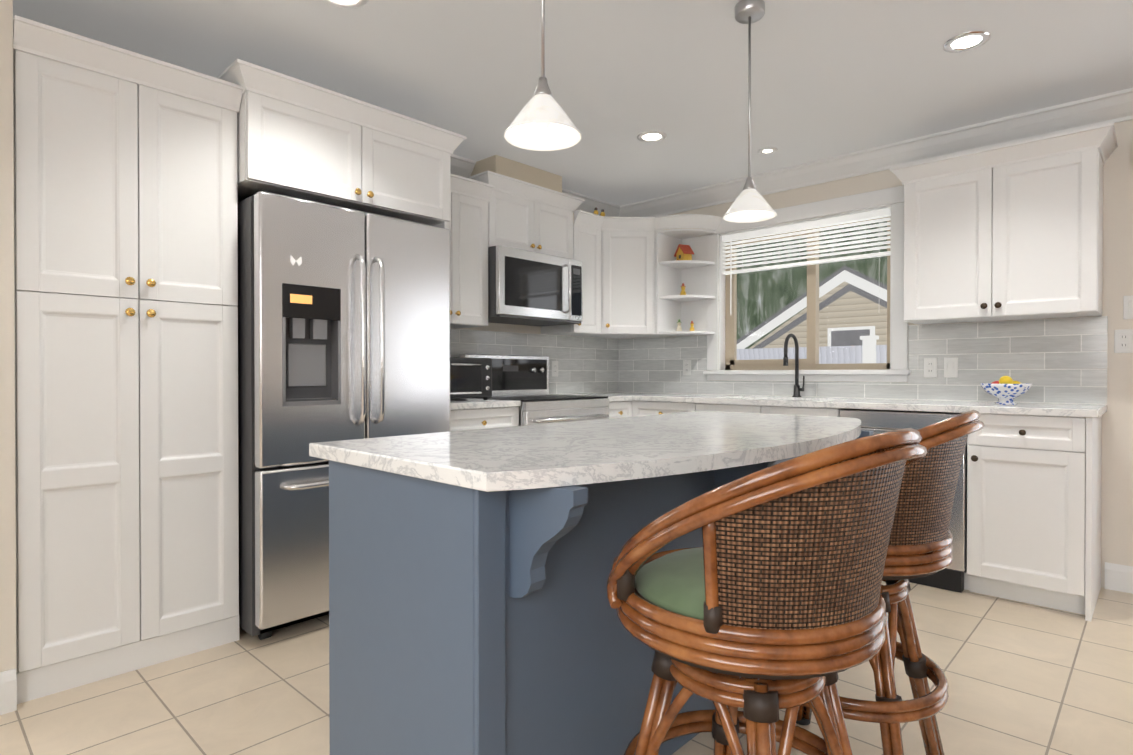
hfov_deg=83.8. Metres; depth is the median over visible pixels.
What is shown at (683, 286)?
figurine
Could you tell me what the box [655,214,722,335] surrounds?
shelf
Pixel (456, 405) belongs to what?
countertop
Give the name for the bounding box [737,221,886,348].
trees
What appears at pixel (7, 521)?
wall
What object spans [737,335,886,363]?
fence
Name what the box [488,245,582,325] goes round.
microwave
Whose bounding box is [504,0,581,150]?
pendant lamp
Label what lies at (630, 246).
upper cabinet
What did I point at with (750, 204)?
pendant lamp
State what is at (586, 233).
upper cabinet
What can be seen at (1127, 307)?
light switch
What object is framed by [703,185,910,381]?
window
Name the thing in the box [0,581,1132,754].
floor
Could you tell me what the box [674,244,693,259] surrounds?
birdhouse
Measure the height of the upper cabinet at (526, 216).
0.436 m
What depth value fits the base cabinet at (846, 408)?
3.37 m
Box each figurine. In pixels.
[676,320,681,330]
[680,283,685,294]
[690,321,694,330]
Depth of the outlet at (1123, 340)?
3.11 m
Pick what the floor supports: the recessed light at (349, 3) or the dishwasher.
the dishwasher
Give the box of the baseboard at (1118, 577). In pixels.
[0,562,1132,714]
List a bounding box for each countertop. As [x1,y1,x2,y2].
[309,411,872,510]
[450,398,520,411]
[549,392,661,399]
[634,392,1106,419]
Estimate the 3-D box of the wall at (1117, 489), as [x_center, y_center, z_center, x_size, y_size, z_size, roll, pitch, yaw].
[2.814,-0.164,3.158,6.400,2.440,0.150,0,1,43]
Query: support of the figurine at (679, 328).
on the upper cabinet at (672, 270)
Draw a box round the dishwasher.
[839,409,966,592]
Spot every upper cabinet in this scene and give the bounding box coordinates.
[201,63,456,227]
[441,187,492,328]
[457,171,576,258]
[541,219,600,337]
[585,215,660,338]
[641,219,684,337]
[890,122,1117,324]
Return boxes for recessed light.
[323,0,367,7]
[637,131,666,141]
[757,147,777,153]
[943,30,990,52]
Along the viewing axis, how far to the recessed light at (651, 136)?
3.62 m
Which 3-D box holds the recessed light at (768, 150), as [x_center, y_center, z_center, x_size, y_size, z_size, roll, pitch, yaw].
[1.229,-1.384,3.863,0.118,0.008,0.118,0,1,43]
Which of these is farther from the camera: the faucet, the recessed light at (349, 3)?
the faucet
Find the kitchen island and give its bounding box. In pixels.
[329,455,801,754]
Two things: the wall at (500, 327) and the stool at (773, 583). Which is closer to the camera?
the stool at (773, 583)
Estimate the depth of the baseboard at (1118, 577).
3.09 m
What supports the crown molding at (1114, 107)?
attached to the wall
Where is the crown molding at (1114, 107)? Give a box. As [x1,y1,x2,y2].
[13,18,1132,216]
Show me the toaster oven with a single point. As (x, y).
(470, 377)
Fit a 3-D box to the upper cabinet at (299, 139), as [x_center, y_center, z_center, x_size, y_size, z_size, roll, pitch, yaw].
[-1.172,-1.001,3.075,0.698,0.431,0.978,0,1,43]
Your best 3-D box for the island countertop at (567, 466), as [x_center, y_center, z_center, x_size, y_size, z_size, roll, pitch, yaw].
[0.323,0.181,1.982,0.902,0.035,1.890,0,1,43]
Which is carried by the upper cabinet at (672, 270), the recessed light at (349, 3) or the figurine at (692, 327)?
the figurine at (692, 327)
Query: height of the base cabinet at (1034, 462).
0.886 m
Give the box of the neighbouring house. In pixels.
[737,265,886,348]
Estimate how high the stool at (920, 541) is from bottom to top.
0.990 m
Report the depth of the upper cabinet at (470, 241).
3.76 m
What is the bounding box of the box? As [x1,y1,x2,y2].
[470,155,561,192]
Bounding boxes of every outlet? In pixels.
[552,361,557,376]
[683,360,690,374]
[923,358,936,377]
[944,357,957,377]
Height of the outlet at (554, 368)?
0.116 m
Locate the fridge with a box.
[237,191,449,639]
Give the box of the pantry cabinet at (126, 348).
[13,49,238,703]
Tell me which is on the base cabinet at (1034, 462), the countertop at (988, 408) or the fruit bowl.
the countertop at (988, 408)
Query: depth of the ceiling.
2.78 m
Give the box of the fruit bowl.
[980,376,1032,404]
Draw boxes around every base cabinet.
[450,408,518,431]
[609,400,633,418]
[634,400,705,415]
[706,404,845,416]
[846,408,961,412]
[962,412,1101,621]
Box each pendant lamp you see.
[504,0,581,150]
[723,0,776,222]
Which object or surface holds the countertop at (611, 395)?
on the base cabinet at (641, 407)
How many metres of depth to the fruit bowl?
3.12 m
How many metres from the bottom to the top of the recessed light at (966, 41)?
0.008 m
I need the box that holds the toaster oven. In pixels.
[450,357,491,399]
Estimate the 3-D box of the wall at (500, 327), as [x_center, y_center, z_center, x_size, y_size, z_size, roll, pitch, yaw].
[-1.988,-0.176,4.915,3.000,2.440,4.175,0,1,43]
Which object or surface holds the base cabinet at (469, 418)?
on the floor
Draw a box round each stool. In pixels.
[607,428,927,754]
[796,410,983,754]
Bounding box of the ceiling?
[13,0,1132,205]
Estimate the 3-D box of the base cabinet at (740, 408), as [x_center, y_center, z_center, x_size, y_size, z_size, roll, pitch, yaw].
[1.348,0.608,4.022,0.970,0.886,0.602,0,1,43]
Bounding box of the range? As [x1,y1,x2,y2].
[459,354,608,425]
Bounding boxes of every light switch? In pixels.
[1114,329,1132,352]
[1123,295,1132,318]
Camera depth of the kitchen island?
1.38 m
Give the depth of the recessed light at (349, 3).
2.32 m
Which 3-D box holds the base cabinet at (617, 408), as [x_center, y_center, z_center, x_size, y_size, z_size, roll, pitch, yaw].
[0.163,0.604,4.527,0.664,0.886,0.318,0,1,43]
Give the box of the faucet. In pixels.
[783,333,804,396]
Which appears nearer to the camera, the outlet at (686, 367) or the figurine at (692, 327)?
the figurine at (692, 327)
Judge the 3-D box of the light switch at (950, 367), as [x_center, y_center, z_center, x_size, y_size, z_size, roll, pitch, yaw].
[2.199,-0.057,3.615,0.072,0.116,0.009,0,1,43]
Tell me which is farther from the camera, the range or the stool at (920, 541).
the range
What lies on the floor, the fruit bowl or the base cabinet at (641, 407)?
the base cabinet at (641, 407)
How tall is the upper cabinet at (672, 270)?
0.843 m
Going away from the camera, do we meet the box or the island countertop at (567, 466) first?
the island countertop at (567, 466)
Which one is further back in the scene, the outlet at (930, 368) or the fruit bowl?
the outlet at (930, 368)
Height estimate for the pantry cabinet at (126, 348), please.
2.135 m
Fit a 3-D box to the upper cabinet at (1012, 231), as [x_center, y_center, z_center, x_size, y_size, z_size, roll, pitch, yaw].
[2.256,-0.732,3.309,0.935,0.843,0.382,0,1,43]
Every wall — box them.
[0,0,15,671]
[450,213,610,393]
[627,119,1132,587]
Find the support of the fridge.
on the floor

